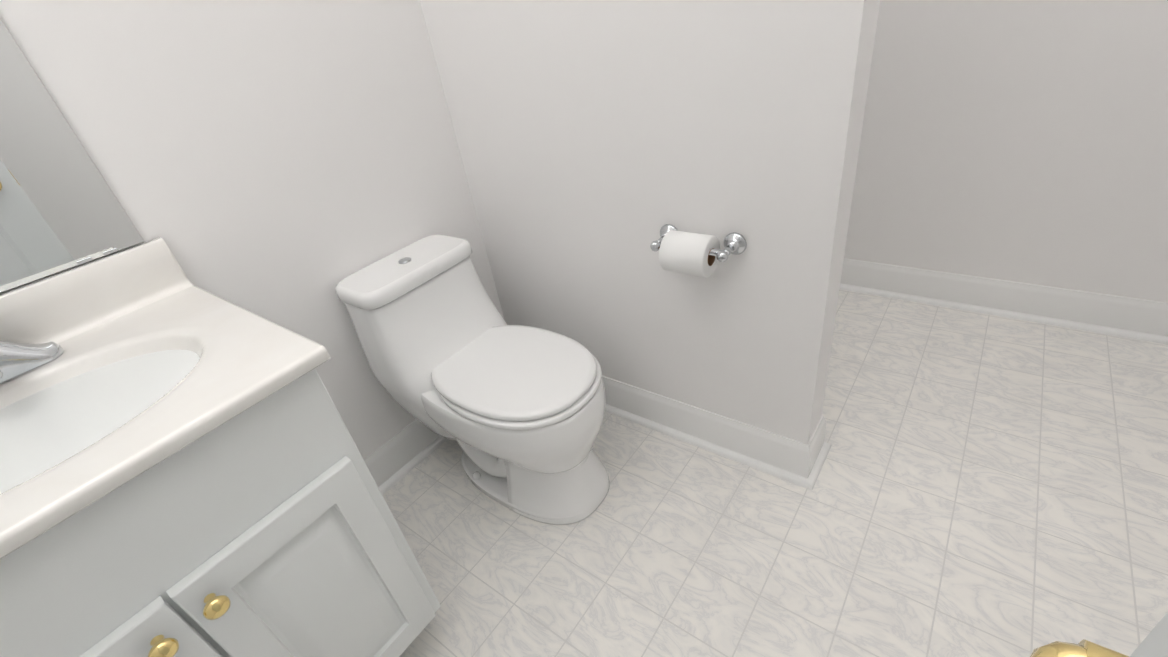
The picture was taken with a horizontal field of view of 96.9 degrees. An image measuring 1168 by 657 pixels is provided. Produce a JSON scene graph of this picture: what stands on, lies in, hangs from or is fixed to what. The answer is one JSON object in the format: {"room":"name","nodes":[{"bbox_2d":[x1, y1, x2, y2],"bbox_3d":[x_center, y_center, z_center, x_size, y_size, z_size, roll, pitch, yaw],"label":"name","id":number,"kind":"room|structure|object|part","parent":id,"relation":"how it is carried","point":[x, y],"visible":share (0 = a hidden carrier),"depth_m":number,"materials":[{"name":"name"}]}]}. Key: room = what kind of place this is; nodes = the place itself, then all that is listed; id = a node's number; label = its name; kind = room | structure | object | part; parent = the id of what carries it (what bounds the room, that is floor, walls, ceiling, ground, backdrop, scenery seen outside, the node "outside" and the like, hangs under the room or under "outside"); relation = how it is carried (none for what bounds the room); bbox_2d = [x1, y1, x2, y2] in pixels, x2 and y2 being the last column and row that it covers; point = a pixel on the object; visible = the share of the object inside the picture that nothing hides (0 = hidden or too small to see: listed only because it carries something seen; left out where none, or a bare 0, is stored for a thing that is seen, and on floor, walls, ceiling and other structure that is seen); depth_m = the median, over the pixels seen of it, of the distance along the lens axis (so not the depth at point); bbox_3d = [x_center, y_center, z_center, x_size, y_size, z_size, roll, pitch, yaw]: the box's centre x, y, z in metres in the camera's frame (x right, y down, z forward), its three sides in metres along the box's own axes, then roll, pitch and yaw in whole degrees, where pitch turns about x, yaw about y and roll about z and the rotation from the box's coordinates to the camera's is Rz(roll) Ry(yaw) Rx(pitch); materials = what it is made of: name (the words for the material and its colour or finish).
{"room":"bathroom","nodes":[
{"label":"bathroom","id":0,"kind":"room"},
{"bbox_2d":[0,0,503,459],"bbox_3d":[-0.619,-1.038,1.087,0.110,3.100,2.740,16,40,34],"label":"wall","id":1,"kind":"structure","parent":0,"point":[290,164],"depth_m":1.11,"materials":[{"name":"white paint"}]},
{"bbox_3d":[-1.116,-0.462,0.514,0.008,1.088,0.632,16,40,34],"label":"mirror","id":2,"kind":"part","parent":1,"relation":"part of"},
{"bbox_2d":[364,420,446,494],"bbox_3d":[-0.498,0.332,1.700,0.031,0.128,0.750,16,40,34],"label":"baseboard","id":3,"kind":"structure","parent":1,"relation":"attached to","point":[394,460],"depth_m":1.62,"materials":[{"name":"white paint"}]},
{"bbox_2d":[420,0,879,443],"bbox_3d":[-0.012,-1.033,0.919,1.070,3.100,0.120,16,40,34],"label":"wall","id":4,"kind":"structure","parent":0,"point":[601,143],"depth_m":1.22,"materials":[{"name":"white paint"}]},
{"bbox_2d":[650,224,746,277],"bbox_3d":[0.246,-0.174,1.188,0.219,0.094,0.105,16,40,34],"label":"paper holder","id":5,"kind":"object","parent":4,"relation":"attached to","point":[697,254],"visible":1,"depth_m":1.15,"materials":[{"name":"white paper"}]},
{"bbox_2d":[602,376,830,489],"bbox_3d":[0.170,0.242,1.663,1.101,0.128,0.045,16,40,34],"label":"baseboard","id":6,"kind":"structure","parent":4,"relation":"attached to","point":[790,460],"depth_m":1.50,"materials":[{"name":"white paint"}]},
{"bbox_2d":[815,415,825,434],"bbox_3d":[0.249,0.174,1.749,1.101,0.128,0.047,16,40,34],"label":"baseboard","id":7,"kind":"structure","parent":4,"relation":"attached to","point":[821,426],"depth_m":1.41,"materials":[{"name":"white paint"}]},
{"bbox_2d":[382,289,1167,656],"bbox_3d":[0.419,0.506,1.363,2.150,0.060,2.740,16,40,34],"label":"floor","id":8,"kind":"structure","parent":0,"point":[988,485],"depth_m":1.29,"materials":[{"name":"tile"}]},
{"bbox_2d":[0,237,440,656],"bbox_3d":[-0.742,0.403,0.878,0.586,0.953,0.661,16,40,34],"label":"bathroom vanity","id":9,"kind":"object","parent":8,"relation":"on","point":[184,471],"visible":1,"depth_m":0.76,"materials":[{"name":"white paint"}]},
{"bbox_2d":[0,291,64,410],"bbox_3d":[-0.909,0.026,0.762,0.162,0.154,0.168,16,40,34],"label":"faucet","id":10,"kind":"object","parent":9,"relation":"on","point":[23,366],"depth_m":0.83,"materials":[{"name":"silver metal"}]},
{"bbox_3d":[-0.607,0.630,0.715,0.019,0.479,0.296,16,40,34],"label":"door","id":11,"kind":"part","parent":9,"relation":"part of","materials":[{"name":"white paint"}]},
{"bbox_3d":[-0.526,0.396,0.690,0.034,0.032,0.098,16,40,34],"label":"knob","id":12,"kind":"part","parent":9,"relation":"part of","materials":[{"name":"gold metal"}]},
{"bbox_3d":[-0.437,0.483,0.900,0.019,0.479,0.273,16,40,34],"label":"door","id":13,"kind":"part","parent":9,"relation":"part of","materials":[{"name":"white paint"}]},
{"bbox_2d":[335,234,609,524],"bbox_3d":[-0.242,0.144,1.424,0.660,0.660,0.384,16,40,34],"label":"toilet","id":14,"kind":"object","parent":8,"relation":"on","point":[516,412],"visible":1,"depth_m":1.34,"materials":[{"name":"white ceramic"}]},
{"bbox_2d":[844,0,1167,302],"bbox_3d":[0.968,-1.479,1.354,1.950,3.100,0.100,16,40,34],"label":"wall","id":15,"kind":"structure","parent":0,"point":[1023,141],"depth_m":1.63,"materials":[{"name":"white paint"}]},
{"bbox_2d":[840,259,1167,344],"bbox_3d":[1.115,-0.214,2.124,1.890,0.128,0.031,16,40,34],"label":"baseboard","id":16,"kind":"structure","parent":15,"relation":"attached to","point":[1133,318],"depth_m":1.83,"materials":[{"name":"white paint"}]},
{"bbox_3d":[-0.577,-0.142,-0.319,1.950,3.100,0.100,16,40,34],"label":"wall","id":17,"kind":"structure","parent":0,"visible":0},
{"bbox_2d":[1030,612,1167,656],"bbox_3d":[0.086,0.196,-0.029,0.151,2.024,0.624,16,40,34],"label":"door","id":18,"kind":"structure","parent":17,"relation":"in","point":[1154,643],"depth_m":0.20,"materials":[{"name":"white paint"}]}
]}

